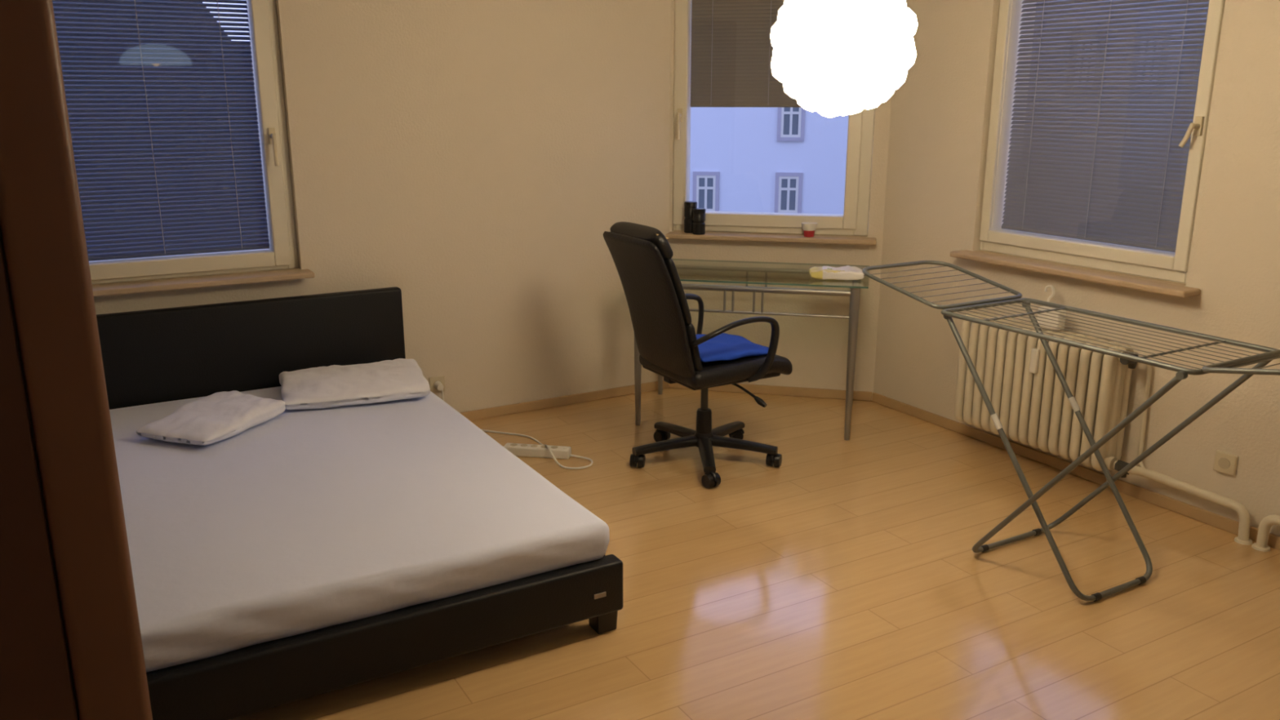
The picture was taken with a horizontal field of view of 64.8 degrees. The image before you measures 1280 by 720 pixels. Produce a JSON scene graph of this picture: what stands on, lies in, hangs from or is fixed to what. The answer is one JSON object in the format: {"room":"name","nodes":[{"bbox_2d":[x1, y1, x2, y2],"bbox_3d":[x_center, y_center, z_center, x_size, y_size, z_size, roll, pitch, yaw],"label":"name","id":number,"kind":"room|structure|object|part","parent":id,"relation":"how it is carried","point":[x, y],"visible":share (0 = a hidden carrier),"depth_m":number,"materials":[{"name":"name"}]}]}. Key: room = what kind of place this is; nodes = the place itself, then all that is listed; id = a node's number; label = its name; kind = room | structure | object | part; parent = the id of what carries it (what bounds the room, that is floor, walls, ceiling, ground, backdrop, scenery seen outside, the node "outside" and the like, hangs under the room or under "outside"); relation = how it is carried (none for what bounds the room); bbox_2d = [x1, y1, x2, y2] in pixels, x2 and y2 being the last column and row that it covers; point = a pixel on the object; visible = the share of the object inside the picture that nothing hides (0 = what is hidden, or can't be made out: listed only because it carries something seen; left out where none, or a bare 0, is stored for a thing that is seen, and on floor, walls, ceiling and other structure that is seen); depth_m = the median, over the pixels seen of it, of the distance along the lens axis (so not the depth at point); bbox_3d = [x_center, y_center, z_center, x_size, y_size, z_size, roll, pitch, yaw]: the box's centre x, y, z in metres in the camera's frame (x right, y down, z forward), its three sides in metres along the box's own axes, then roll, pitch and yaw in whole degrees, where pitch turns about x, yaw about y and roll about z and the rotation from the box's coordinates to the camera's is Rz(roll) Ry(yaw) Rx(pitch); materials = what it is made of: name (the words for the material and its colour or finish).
{"room":"bedroom","nodes":[
{"label":"bedroom","id":0,"kind":"room"},
{"bbox_2d":[92,0,671,412],"bbox_3d":[-1.851,-0.921,4.396,4.480,2.750,0.280,-8,17,-29],"label":"wall","id":1,"kind":"structure","parent":0,"point":[474,160],"depth_m":4.90,"materials":[{"name":"paint"}]},
{"bbox_2d":[88,0,315,297],"bbox_3d":[-2.027,-1.067,4.121,1.185,1.545,0.280,-8,17,-29],"label":"window","id":2,"kind":"structure","parent":1,"relation":"in","point":[282,253],"depth_m":4.36,"materials":[{"name":"wood"},{"name":"painted wood"}]},
{"bbox_2d":[52,0,269,261],"bbox_3d":[-2.056,-1.088,4.196,0.868,1.315,0.029,-8,17,-29],"label":"blind","id":3,"kind":"object","parent":2,"relation":"attached to","point":[256,192],"visible":0.68,"depth_m":4.25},
{"bbox_3d":[-2.049,-1.085,4.185,0.003,1.295,0.003,-8,17,-29],"label":"ladder cord","id":4,"kind":"part","parent":3,"relation":"part of","materials":[{"name":"grey fabric"}]},
{"bbox_3d":[-2.056,-0.459,4.361,0.864,0.014,0.024,-8,17,-29],"label":"rail","id":5,"kind":"part","parent":3,"relation":"part of","materials":[{"name":"white metal"}]},
{"bbox_3d":[-1.777,-1.125,4.337,0.003,1.295,0.003,-8,17,-29],"label":"ladder cord","id":6,"kind":"part","parent":3,"relation":"part of","materials":[{"name":"grey fabric"}]},
{"bbox_3d":[-1.996,-0.319,4.261,1.185,0.026,0.155,-8,17,-29],"label":"sill","id":7,"kind":"part","parent":2,"relation":"part of","materials":[{"name":"wood"}]},
{"bbox_3d":[-1.588,-0.925,4.374,0.028,0.161,0.067,-8,17,-29],"label":"handle","id":8,"kind":"part","parent":2,"relation":"part of","materials":[{"name":"beige plastic"}]},
{"bbox_2d":[428,375,445,392],"bbox_3d":[-1.005,0.121,4.995,0.080,0.080,0.019,-8,17,-29],"label":"wall socket","id":9,"kind":"object","parent":1,"relation":"attached to","point":[432,380],"visible":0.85,"depth_m":4.99,"materials":[{"name":"beige plastic"}]},
{"bbox_2d":[459,380,668,420],"bbox_3d":[-0.480,0.227,5.340,1.476,0.050,0.014,-8,17,-29],"label":"baseboard","id":10,"kind":"structure","parent":1,"relation":"attached to","point":[650,386],"depth_m":5.36,"materials":[{"name":"brown wood"}]},
{"bbox_2d":[231,387,1279,719],"bbox_3d":[0.121,1.138,2.263,5.310,0.150,6.170,-8,17,-29],"label":"floor","id":11,"kind":"structure","parent":0,"point":[842,580],"depth_m":3.30,"materials":[{"name":"laminate"}]},
{"bbox_2d":[0,0,152,719],"bbox_3d":[-1.598,0.067,1.615,1.299,2.250,0.525,-8,17,-29],"label":"wardrobe","id":12,"kind":"object","parent":11,"relation":"on","point":[71,647],"visible":1,"depth_m":1.71,"materials":[{"name":"brown wood"}]},
{"bbox_3d":[-1.259,0.058,1.553,0.527,2.140,0.022,-8,17,-29],"label":"door","id":13,"kind":"part","parent":12,"relation":"part of","materials":[{"name":"brown wood"}]},
{"bbox_2d":[96,286,622,719],"bbox_3d":[-1.305,0.349,3.525,1.660,0.735,2.163,-8,17,-29],"label":"bed","id":14,"kind":"object","parent":11,"relation":"on","point":[295,555],"visible":0.67,"depth_m":3.04,"materials":[{"name":"black leather"},{"name":"white cotton fabric"}]},
{"bbox_2d":[136,390,285,444],"bbox_3d":[-1.638,0.220,3.874,0.346,0.086,0.455,5,16,19],"label":"pillow","id":15,"kind":"object","parent":14,"relation":"on","point":[215,417],"visible":1,"depth_m":3.80,"materials":[{"name":"fabric"}]},
{"bbox_3d":[-1.831,0.077,4.395,1.640,0.650,0.060,-8,17,-29],"label":"headboard","id":16,"kind":"part","parent":14,"relation":"part of","materials":[{"name":"black leather"}]},
{"bbox_2d":[279,358,430,409],"bbox_3d":[-1.224,0.100,4.323,0.600,0.092,0.430,-6,16,-20],"label":"pillow","id":17,"kind":"object","parent":14,"relation":"on","point":[399,379],"visible":1,"depth_m":4.22,"materials":[{"name":"fabric"}]},
{"bbox_3d":[-1.294,0.427,3.525,1.620,0.136,2.055,-8,17,-29],"label":"mattress","id":18,"kind":"part","parent":14,"relation":"part of","materials":[{"name":"white fabric"}]},
{"bbox_3d":[-0.783,0.787,2.705,1.660,0.165,0.070,-8,17,-29],"label":"foot rail","id":19,"kind":"part","parent":14,"relation":"part of","materials":[{"name":"black leather"}]},
{"bbox_3d":[-0.116,0.791,3.123,0.072,0.085,0.072,-8,17,-29],"label":"leg","id":20,"kind":"part","parent":14,"relation":"part of","materials":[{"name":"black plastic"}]},
{"bbox_2d":[434,381,593,469],"bbox_3d":[-0.604,0.289,4.745,0.243,0.237,0.964,-14,20,-43],"label":"power strip","id":21,"kind":"object","parent":11,"relation":"on","point":[541,451],"visible":0.82,"depth_m":4.60,"materials":[{"name":"white plastic"}]},
{"bbox_2d":[603,222,792,488],"bbox_3d":[0.247,-0.068,4.423,0.726,1.088,0.676,-8,17,-29],"label":"office chair","id":22,"kind":"object","parent":11,"relation":"on","point":[667,343],"visible":0.94,"depth_m":4.26,"materials":[{"name":"black leather"}]},
{"bbox_2d":[684,323,702,371],"bbox_3d":[0.131,-0.081,4.342,0.110,0.256,0.434,-8,17,-29],"label":"cushion","id":23,"kind":"object","parent":22,"relation":"on","point":[692,357],"depth_m":4.15,"materials":[{"name":"blue fabric"}]},
{"bbox_3d":[0.141,-0.141,4.635,0.399,0.304,0.103,-8,17,-29],"label":"armrest","id":24,"kind":"part","parent":22,"relation":"part of","materials":[{"name":"black plastic"}]},
{"bbox_3d":[0.335,0.003,4.487,0.530,0.099,0.490,-8,17,-29],"label":"seat","id":25,"kind":"part","parent":22,"relation":"part of","materials":[{"name":"black leather"}]},
{"bbox_2d":[695,333,768,362],"bbox_3d":[0.334,-0.059,4.463,0.380,0.058,0.380,-8,17,-29],"label":"seat cushion","id":26,"kind":"object","parent":22,"relation":"on","point":[724,346],"visible":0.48,"depth_m":4.36,"materials":[{"name":"blue fabric"}]},
{"bbox_3d":[0.394,-0.030,4.211,0.399,0.304,0.103,-8,17,-29],"label":"armrest","id":27,"kind":"part","parent":22,"relation":"part of","materials":[{"name":"black plastic"}]},
{"bbox_3d":[0.443,0.141,4.371,0.258,0.086,0.027,13,20,41],"label":"lever","id":28,"kind":"part","parent":22,"relation":"part of","materials":[{"name":"black plastic"}]},
{"bbox_2d":[634,258,869,440],"bbox_3d":[0.552,-0.078,5.115,1.150,0.754,0.611,3,15,12],"label":"desk","id":29,"kind":"object","parent":11,"relation":"on","point":[854,293],"visible":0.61,"depth_m":4.80,"materials":[{"name":"silver metal"}]},
{"bbox_3d":[-0.010,-0.035,4.973,0.052,0.745,0.051,3,15,12],"label":"leg","id":30,"kind":"part","parent":29,"relation":"part of","materials":[{"name":"silver metal"}]},
{"bbox_3d":[0.112,-0.172,5.491,0.052,0.745,0.051,3,15,12],"label":"leg","id":31,"kind":"part","parent":29,"relation":"part of","materials":[{"name":"silver metal"}]},
{"bbox_3d":[0.553,-0.353,5.048,1.053,0.133,0.573,3,15,12],"label":"frame rail","id":32,"kind":"part","parent":29,"relation":"part of","materials":[{"name":"silver metal"}]},
{"bbox_3d":[0.552,-0.438,5.021,1.150,0.008,0.610,3,15,12],"label":"glass","id":33,"kind":"part","parent":29,"relation":"part of","materials":[{"name":"clear glass"}]},
{"bbox_2d":[808,265,864,279],"bbox_3d":[0.939,-0.418,4.814,0.257,0.051,0.147,2,15,8],"label":"packet","id":34,"kind":"object","parent":29,"relation":"on","point":[824,273],"visible":0.95,"depth_m":4.76,"materials":[{"name":"plastic"}]},
{"bbox_3d":[0.994,0.023,4.751,0.052,0.745,0.051,3,15,12],"label":"leg","id":35,"kind":"part","parent":29,"relation":"part of","materials":[{"name":"silver metal"}]},
{"bbox_3d":[1.116,-0.113,5.269,0.052,0.745,0.051,3,15,12],"label":"leg","id":36,"kind":"part","parent":29,"relation":"part of","materials":[{"name":"silver metal"}]},
{"bbox_2d":[862,260,1279,601],"bbox_3d":[1.502,0.265,3.405,0.492,0.956,1.901,-8,17,-29],"label":"drying rack","id":37,"kind":"object","parent":11,"relation":"on","point":[1230,366],"visible":1,"depth_m":3.40,"materials":[{"name":"metal"}]},
{"bbox_3d":[1.440,0.289,3.531,0.441,0.839,0.677,-8,17,-29],"label":"leg","id":38,"kind":"part","parent":37,"relation":"part of","materials":[{"name":"grey metal"}]},
{"bbox_3d":[1.508,-0.096,3.322,0.466,0.017,0.966,-8,17,-29],"label":"frame","id":39,"kind":"part","parent":37,"relation":"part of","materials":[{"name":"grey metal"}]},
{"bbox_3d":[1.550,0.340,3.337,0.491,0.839,0.697,-8,17,-29],"label":"leg","id":40,"kind":"part","parent":37,"relation":"part of","materials":[{"name":"grey metal"}]},
{"bbox_2d":[669,0,891,396],"bbox_3d":[0.742,-1.177,5.372,1.132,2.750,0.280,3,15,12],"label":"wall","id":41,"kind":"structure","parent":0,"point":[815,348],"depth_m":5.43,"materials":[{"name":"paint"}]},
{"bbox_2d":[668,382,871,400],"bbox_3d":[0.710,0.165,5.576,1.120,0.050,0.015,3,15,12],"label":"baseboard","id":42,"kind":"structure","parent":41,"relation":"attached to","point":[753,388],"depth_m":5.54,"materials":[{"name":"brown wood"}]},
{"bbox_2d":[665,0,876,244],"bbox_3d":[0.702,-1.377,5.213,1.100,1.500,0.280,3,15,12],"label":"window","id":43,"kind":"structure","parent":41,"relation":"in","point":[854,220],"depth_m":5.31,"materials":[{"name":"glass"},{"name":"painted wood"},{"name":"wood"}]},
{"bbox_3d":[0.206,-1.246,5.323,0.028,0.161,0.067,3,15,12],"label":"handle","id":44,"kind":"part","parent":43,"relation":"part of","materials":[{"name":"beige plastic"}]},
{"bbox_2d":[684,200,697,233],"bbox_3d":[0.271,-0.767,5.410,0.070,0.165,0.070,-8,17,-29],"label":"canister","id":45,"kind":"object","parent":43,"relation":"on","point":[689,206],"visible":0.86,"depth_m":5.38,"materials":[{"name":"black plastic"}]},
{"bbox_3d":[0.271,-0.833,5.393,0.070,0.028,0.070,-8,17,-29],"label":"lid","id":46,"kind":"part","parent":45,"relation":"part of","materials":[{"name":"black plastic"}]},
{"bbox_2d":[692,208,705,235],"bbox_3d":[0.313,-0.737,5.356,0.070,0.135,0.070,-8,17,-29],"label":"canister","id":47,"kind":"object","parent":43,"relation":"on","point":[699,214],"visible":1,"depth_m":5.33,"materials":[{"name":"black plastic"}]},
{"bbox_3d":[0.313,-0.791,5.341,0.070,0.023,0.070,-8,17,-29],"label":"lid","id":48,"kind":"part","parent":47,"relation":"part of","materials":[{"name":"black plastic"}]},
{"bbox_2d":[689,0,802,107],"bbox_3d":[0.676,-1.674,5.227,0.834,0.705,0.030,3,15,12],"label":"blind","id":49,"kind":"object","parent":43,"relation":"attached to","point":[731,50],"visible":0.64,"depth_m":5.29,"materials":[{"name":"plastic"}]},
{"bbox_3d":[0.379,-1.688,5.280,0.003,0.685,0.003,3,15,12],"label":"ladder cord","id":50,"kind":"part","parent":49,"relation":"part of","materials":[{"name":"fabric"}]},
{"bbox_3d":[0.676,-1.340,5.315,0.830,0.014,0.024,3,15,12],"label":"rail","id":51,"kind":"part","parent":49,"relation":"part of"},
{"bbox_3d":[0.673,-1.671,5.215,0.003,0.685,0.003,3,15,12],"label":"ladder cord","id":52,"kind":"part","parent":49,"relation":"part of","materials":[{"name":"brown fabric"}]},
{"bbox_3d":[0.688,-0.649,5.340,1.100,0.026,0.155,3,15,12],"label":"sill","id":53,"kind":"part","parent":43,"relation":"part of","materials":[{"name":"wood"}]},
{"bbox_3d":[0.705,-1.410,5.285,1.038,1.473,0.125,3,15,12],"label":"frame","id":54,"kind":"part","parent":43,"relation":"part of","materials":[{"name":"white wood"}]},
{"bbox_2d":[801,222,817,237],"bbox_3d":[0.884,-0.680,5.268,0.082,0.070,0.082,-8,17,-29],"label":"candle cup","id":55,"kind":"object","parent":43,"relation":"on","point":[808,228],"visible":1,"depth_m":5.25,"materials":[{"name":"red glass"}]},
{"bbox_2d":[873,0,1279,536],"bbox_3d":[2.734,-0.535,2.924,0.280,2.750,5.400,-8,17,-29],"label":"wall","id":56,"kind":"structure","parent":0,"point":[940,118],"depth_m":4.06,"materials":[{"name":"paint"}]},
{"bbox_2d":[954,311,1138,471],"bbox_3d":[1.740,0.119,4.364,0.215,0.526,0.854,-8,17,-29],"label":"radiator","id":57,"kind":"object","parent":56,"relation":"attached to","point":[1020,382],"visible":0.73,"depth_m":4.27,"materials":[{"name":"metal"}]},
{"bbox_2d":[1036,284,1066,330],"bbox_3d":[1.739,-0.223,4.250,0.050,0.179,0.110,-8,17,-29],"label":"humidifier","id":58,"kind":"object","parent":57,"relation":"on","point":[1048,286],"visible":0.76,"depth_m":4.24,"materials":[{"name":"white plastic"}]},
{"bbox_3d":[1.739,-0.177,4.262,0.050,0.085,0.110,-8,17,-29],"label":"water tank","id":59,"kind":"part","parent":58,"relation":"part of","materials":[{"name":"white plastic"}]},
{"bbox_2d":[871,392,1279,550],"bbox_3d":[2.583,0.780,3.235,0.014,0.050,5.294,-8,17,-29],"label":"baseboard","id":60,"kind":"structure","parent":56,"relation":"attached to","point":[1200,514],"depth_m":4.34,"materials":[{"name":"brown wood"}]},
{"bbox_2d":[950,0,1225,297],"bbox_3d":[1.858,-1.095,4.119,0.280,1.490,1.155,-8,17,-29],"label":"window","id":61,"kind":"structure","parent":56,"relation":"in","point":[1144,262],"depth_m":4.28,"materials":[{"name":"glass"},{"name":"painted wood"},{"name":"wood"}]},
{"bbox_3d":[1.804,-0.379,4.275,0.155,0.026,1.155,-8,17,-29],"label":"sill","id":62,"kind":"part","parent":61,"relation":"part of","materials":[{"name":"wood"}]},
{"bbox_2d":[1001,0,1208,252],"bbox_3d":[1.919,-1.118,4.173,0.029,1.245,0.904,-8,17,-29],"label":"blind","id":63,"kind":"object","parent":61,"relation":"attached to","point":[1105,204],"visible":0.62,"depth_m":4.19,"materials":[{"name":"grey plastic"}]},
{"bbox_3d":[1.744,-1.188,4.441,0.003,1.225,0.003,-8,17,-29],"label":"ladder cord","id":64,"kind":"part","parent":63,"relation":"part of","materials":[{"name":"grey fabric"}]},
{"bbox_3d":[1.919,-0.523,4.329,0.024,0.014,0.900,-8,17,-29],"label":"rail","id":65,"kind":"part","parent":63,"relation":"part of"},
{"bbox_3d":[1.907,-1.116,4.167,0.003,1.225,0.003,-8,17,-29],"label":"ladder cord","id":66,"kind":"part","parent":63,"relation":"part of","materials":[{"name":"grey fabric"}]},
{"bbox_3d":[2.071,-1.044,3.892,0.003,1.225,0.003,-8,17,-29],"label":"ladder cord","id":67,"kind":"part","parent":63,"relation":"part of","materials":[{"name":"grey fabric"}]},
{"bbox_3d":[2.053,-0.849,3.756,0.066,0.113,0.049,-8,17,-29],"label":"handle","id":68,"kind":"part","parent":61,"relation":"part of","materials":[{"name":"beige plastic"}]},
{"bbox_2d":[1112,355,1279,551],"bbox_3d":[2.407,0.467,3.332,0.114,0.610,1.770,-8,17,-29],"label":"pipe","id":69,"kind":"object","parent":56,"relation":"attached to","point":[1261,544],"visible":0.82,"depth_m":3.82,"materials":[{"name":"white metal"}]},
{"bbox_2d":[1213,449,1238,475],"bbox_3d":[2.207,0.388,3.801,0.019,0.080,0.080,-8,17,-29],"label":"wall socket","id":70,"kind":"object","parent":56,"relation":"attached to","point":[1226,463],"visible":1,"depth_m":3.79,"materials":[{"name":"beige plastic"}]},
{"bbox_3d":[0.121,-1.667,1.527,5.310,0.150,6.170,-8,17,-29],"label":"ceiling","id":71,"kind":"structure","parent":0,"visible":0},
{"bbox_2d":[770,0,917,118],"bbox_3d":[0.581,-1.291,2.779,0.408,1.213,0.418,-8,17,-29],"label":"pendant lamp","id":72,"kind":"object","parent":71,"relation":"hanging from","point":[835,58],"visible":1,"depth_m":2.75,"materials":[{"name":"white plastic"}]},
{"label":"outside","id":73,"kind":"structure","parent":0,"visible":0},
{"bbox_3d":[-15.140,-1.283,47.450,140.000,0.400,84.800,-8,17,-29],"label":"ground","id":74,"kind":"structure","parent":73,"visible":0},
{"bbox_2d":[52,0,231,253],"bbox_3d":[-23.401,-11.368,44.910,10.600,20.400,4.200,-7,16,-26],"label":"building","id":75,"kind":"structure","parent":74,"relation":"on","point":[138,0],"depth_m":43.53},
{"bbox_2d":[689,106,875,227],"bbox_3d":[5.047,-6.264,34.121,16.000,16.000,4.080,2,15,8],"label":"building","id":76,"kind":"structure","parent":74,"relation":"on","point":[748,159],"depth_m":32.18,"materials":[{"name":"paint"}]},
{"bbox_2d":[1022,0,1208,182],"bbox_3d":[10.310,-1.922,19.541,9.000,15.000,4.080,8,17,27],"label":"building","id":77,"kind":"structure","parent":74,"relation":"on","point":[1059,0],"depth_m":17.51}
]}

